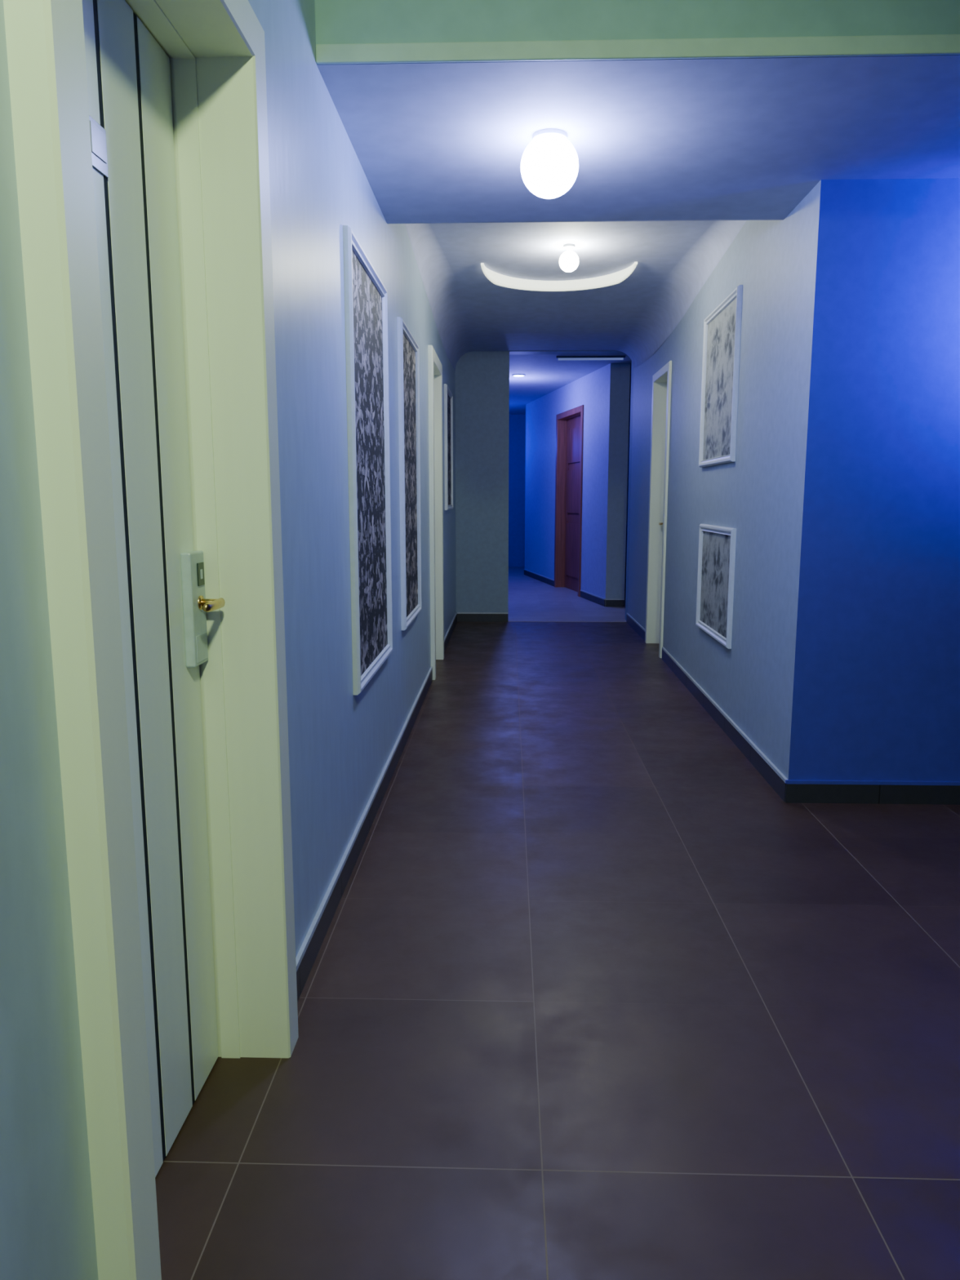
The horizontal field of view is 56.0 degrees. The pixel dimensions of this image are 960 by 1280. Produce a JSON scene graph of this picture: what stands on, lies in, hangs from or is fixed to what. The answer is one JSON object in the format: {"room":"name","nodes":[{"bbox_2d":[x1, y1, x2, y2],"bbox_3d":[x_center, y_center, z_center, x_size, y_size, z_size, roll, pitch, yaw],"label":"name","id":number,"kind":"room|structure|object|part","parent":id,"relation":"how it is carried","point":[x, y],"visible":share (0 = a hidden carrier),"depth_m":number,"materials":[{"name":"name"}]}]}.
{"room":"hotel corridor","nodes":[
{"label":"hotel corridor","id":0,"kind":"room"},
{"bbox_2d":[0,0,456,1279],"bbox_3d":[-0.559,-0.811,3.724,0.243,3.050,11.570,0,9,2],"label":"wall","id":1,"kind":"structure","parent":0,"point":[341,742],"depth_m":2.25,"materials":[{"name":"paint"}]},
{"bbox_2d":[3,0,298,1279],"bbox_3d":[-0.567,-0.071,1.571,0.218,2.255,0.950,0,9,2],"label":"door","id":2,"kind":"structure","parent":1,"relation":"in","point":[140,127],"depth_m":1.72,"materials":[{"name":"white wood"}]},
{"bbox_3d":[-0.624,-0.805,1.472,0.004,0.075,0.067,0,9,2],"label":"number plate","id":3,"kind":"part","parent":2,"relation":"part of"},
{"bbox_3d":[-0.594,-0.036,1.578,0.164,2.183,0.806,0,9,2],"label":"frame","id":4,"kind":"part","parent":2,"relation":"part of","materials":[{"name":"white wood"}]},
{"bbox_3d":[-0.593,0.016,1.926,0.002,0.057,0.064,0,9,2],"label":"plate","id":5,"kind":"part","parent":2,"relation":"part of","materials":[{"name":"grey plastic"}]},
{"bbox_3d":[-0.570,-0.073,1.875,0.057,0.030,0.110,0,9,2],"label":"handle","id":6,"kind":"part","parent":2,"relation":"part of","materials":[{"name":"gold metal"}]},
{"bbox_2d":[342,225,392,695],"bbox_3d":[-0.430,-0.663,3.591,0.026,1.600,0.930,0,9,2],"label":"framed panel","id":7,"kind":"object","parent":1,"relation":"attached to","point":[366,295],"visible":1,"depth_m":3.51,"materials":[{"name":"fabric"}]},
{"bbox_2d":[295,612,457,1002],"bbox_3d":[-0.432,0.647,3.948,0.012,0.100,11.570,0,9,2],"label":"baseboard","id":8,"kind":"structure","parent":1,"relation":"attached to","point":[308,953],"depth_m":3.17,"materials":[{"name":"tile"}]},
{"bbox_2d":[396,316,422,630],"bbox_3d":[-0.384,-0.891,5.012,0.026,1.570,0.850,0,9,2],"label":"framed panel","id":9,"kind":"object","parent":1,"relation":"attached to","point":[408,364],"visible":1,"depth_m":4.98,"materials":[{"name":"fabric"}]},
{"bbox_2d":[427,345,444,679],"bbox_3d":[-0.402,-0.938,6.828,0.183,2.340,0.930,0,9,2],"label":"door","id":10,"kind":"structure","parent":1,"relation":"in","point":[435,366],"depth_m":7.07,"materials":[{"name":"white wood"}]},
{"bbox_3d":[-0.419,-0.902,6.834,0.149,2.268,0.786,0,9,2],"label":"frame","id":11,"kind":"part","parent":10,"relation":"part of","materials":[{"name":"white wood"}]},
{"bbox_2d":[404,223,474,371],"bbox_3d":[-0.236,-2.457,6.707,0.200,0.260,5.150,0,9,2],"label":"trim","id":12,"kind":"structure","parent":1,"relation":"attached to","point":[443,291],"depth_m":6.45,"materials":[{"name":"paint"}]},
{"bbox_2d":[444,383,453,510],"bbox_3d":[-0.281,-1.724,8.195,0.026,1.070,0.800,0,9,2],"label":"framed panel","id":13,"kind":"object","parent":1,"relation":"attached to","point":[448,397],"visible":1,"depth_m":8.22,"materials":[{"name":"fabric"}]},
{"bbox_2d":[315,0,959,44],"bbox_3d":[1.808,-1.921,2.475,4.557,0.470,0.004,0,9,2],"label":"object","id":14,"kind":"structure","parent":1,"relation":"attached to","point":[336,21],"depth_m":2.54,"materials":[{"name":"paint"}]},
{"bbox_2d":[315,34,959,64],"bbox_3d":[1.808,-1.663,2.510,4.557,0.050,0.014,0,9,2],"label":"trim","id":15,"kind":"structure","parent":1,"relation":"attached to","point":[926,44],"depth_m":2.55,"materials":[{"name":"paint"}]},
{"bbox_2d":[508,414,525,566],"bbox_3d":[1.000,-2.832,17.247,3.500,2.860,0.200,0,9,2],"label":"wall","id":16,"kind":"structure","parent":0,"point":[517,446],"depth_m":17.15,"materials":[{"name":"blue paint"}]},
{"bbox_2d":[454,350,634,620],"bbox_3d":[0.704,-1.716,9.502,2.400,3.050,0.200,0,9,2],"label":"wall","id":17,"kind":"structure","parent":0,"point":[482,378],"depth_m":9.43,"materials":[{"name":"grey paint"}]},
{"bbox_2d":[457,612,507,622],"bbox_3d":[0.022,-0.245,9.646,0.557,0.100,0.012,0,9,2],"label":"baseboard","id":18,"kind":"structure","parent":17,"relation":"attached to","point":[461,616],"depth_m":9.64,"materials":[{"name":"tile"}]},
{"bbox_2d":[155,566,959,1279],"bbox_3d":[1.641,0.148,7.769,5.200,0.104,19.400,0,9,2],"label":"floor","id":19,"kind":"structure","parent":0,"point":[584,996],"depth_m":2.25,"materials":[{"name":"tile"}]},
{"bbox_2d":[524,363,610,606],"bbox_3d":[1.295,-2.181,13.089,0.300,2.860,4.736,-1,9,-9],"label":"wall","id":20,"kind":"structure","parent":0,"point":[592,390],"depth_m":12.01,"materials":[{"name":"blue paint"}]},
{"bbox_2d":[554,404,583,596],"bbox_3d":[1.307,-1.919,12.576,0.190,2.500,1.410,-1,9,-9],"label":"door","id":21,"kind":"structure","parent":20,"relation":"in","point":[570,423],"depth_m":12.94,"materials":[{"name":"red wood"}]},
{"bbox_2d":[524,568,624,606],"bbox_3d":[1.147,-0.809,13.247,0.236,0.100,4.798,-2,9,-12],"label":"baseboard","id":22,"kind":"structure","parent":20,"relation":"attached to","point":[590,597],"depth_m":11.55,"materials":[{"name":"tile"}]},
{"bbox_2d":[509,354,631,414],"bbox_3d":[0.930,-3.699,13.250,3.600,0.090,7.830,0,9,2],"label":"ceiling","id":23,"kind":"structure","parent":0,"point":[545,374],"depth_m":11.31,"materials":[{"name":"paint"}]},
{"bbox_2d":[511,373,525,377],"bbox_3d":[0.494,-3.372,11.507,0.170,0.018,0.170,0,9,2],"label":"recessed light","id":24,"kind":"object","parent":23,"relation":"in","point":[513,375],"visible":1,"depth_m":11.46,"materials":[{"name":"white"}]},
{"bbox_2d":[555,355,625,359],"bbox_3d":[1.226,-3.123,10.004,0.760,0.044,0.040,0,9,2],"label":"lamp","id":25,"kind":"object","parent":23,"relation":"attached to","point":[560,357],"visible":1,"depth_m":9.99,"materials":[{"name":"white"}]},
{"bbox_2d":[429,220,715,351],"bbox_3d":[0.669,-2.640,6.649,2.100,0.240,5.150,0,9,2],"label":"ceiling","id":26,"kind":"structure","parent":0,"point":[499,317],"depth_m":6.15,"materials":[{"name":"paint"}]},
{"bbox_2d":[480,244,637,291],"bbox_3d":[0.528,-2.400,6.000,0.902,0.154,0.853,8,12,42],"label":"ceiling lamp","id":27,"kind":"object","parent":26,"relation":"attached to","point":[569,260],"visible":1,"depth_m":6.23,"materials":[{"name":"white"}]},
{"bbox_3d":[0.542,-2.304,5.495,0.120,0.120,0.120,0,9,2],"label":"bulb","id":28,"kind":"part","parent":27,"relation":"part of","materials":[{"name":"white glass"}]},
{"bbox_2d":[605,363,630,598],"bbox_3d":[1.642,-1.827,10.826,0.228,2.860,0.150,0,9,2],"label":"wall","id":29,"kind":"structure","parent":0,"point":[620,372],"depth_m":10.74,"materials":[{"name":"paint"}]},
{"bbox_2d":[625,397,631,579],"bbox_3d":[2.476,-2.219,13.331,0.300,2.860,7.630,0,9,2],"label":"wall","id":30,"kind":"structure","parent":0,"point":[630,397],"depth_m":14.39,"materials":[{"name":"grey paint"}]},
{"bbox_2d":[316,54,959,223],"bbox_3d":[1.813,-2.071,3.274,5.000,0.620,1.620,0,9,2],"label":"ceiling","id":31,"kind":"structure","parent":0,"point":[720,139],"depth_m":3.04,"materials":[{"name":"paint"}]},
{"bbox_2d":[520,128,578,199],"bbox_3d":[0.239,-1.631,3.109,0.200,0.200,0.200,0,9,2],"label":"ceiling lamp","id":32,"kind":"object","parent":31,"relation":"attached to","point":[549,163],"visible":1,"depth_m":3.04,"materials":[{"name":"white glass"}]},
{"bbox_2d":[627,180,821,779],"bbox_3d":[1.616,-1.249,6.523,0.387,3.050,5.770,0,9,2],"label":"wall","id":33,"kind":"structure","parent":0,"point":[760,495],"depth_m":4.59,"materials":[{"name":"paint"}]},
{"bbox_2d":[644,360,671,657],"bbox_3d":[1.597,-1.086,7.678,0.195,2.370,0.840,0,9,2],"label":"door","id":34,"kind":"structure","parent":33,"relation":"in","point":[661,380],"depth_m":7.96,"materials":[{"name":"white wood"}]},
{"bbox_3d":[1.609,-1.060,7.682,0.171,2.318,0.736,0,9,2],"label":"frame","id":35,"kind":"part","parent":34,"relation":"part of","materials":[{"name":"white wood"}]},
{"bbox_2d":[615,220,746,368],"bbox_3d":[1.389,-2.449,6.656,0.207,0.260,5.150,0,9,2],"label":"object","id":36,"kind":"structure","parent":33,"relation":"attached to","point":[670,301],"depth_m":6.43,"materials":[{"name":"paint"}]},
{"bbox_2d":[626,613,787,801],"bbox_3d":[1.458,0.207,6.756,0.037,0.100,5.770,0,9,2],"label":"baseboard","id":37,"kind":"structure","parent":33,"relation":"attached to","point":[767,770],"depth_m":5.00,"materials":[{"name":"tile"}]},
{"bbox_2d":[695,524,736,648],"bbox_3d":[1.397,-0.348,5.390,0.027,0.660,0.920,0,9,3],"label":"framed panel","id":38,"kind":"object","parent":33,"relation":"attached to","point":[717,544],"visible":1,"depth_m":5.33,"materials":[{"name":"paper"}]},
{"bbox_2d":[698,284,742,466],"bbox_3d":[1.402,-1.500,5.311,0.027,0.920,0.920,0,9,3],"label":"framed panel","id":39,"kind":"object","parent":33,"relation":"attached to","point":[722,326],"visible":1,"depth_m":5.26,"materials":[{"name":"paper"}]},
{"bbox_2d":[788,177,959,781],"bbox_3d":[2.728,-0.813,3.735,2.787,3.050,0.200,0,9,2],"label":"wall","id":40,"kind":"structure","parent":0,"point":[876,694],"depth_m":3.70,"materials":[{"name":"blue paint"}]},
{"bbox_2d":[785,779,959,804],"bbox_3d":[2.718,0.661,3.859,2.799,0.100,0.012,0,9,2],"label":"baseboard","id":41,"kind":"structure","parent":40,"relation":"attached to","point":[797,791],"depth_m":3.88,"materials":[{"name":"tile"}]}
]}

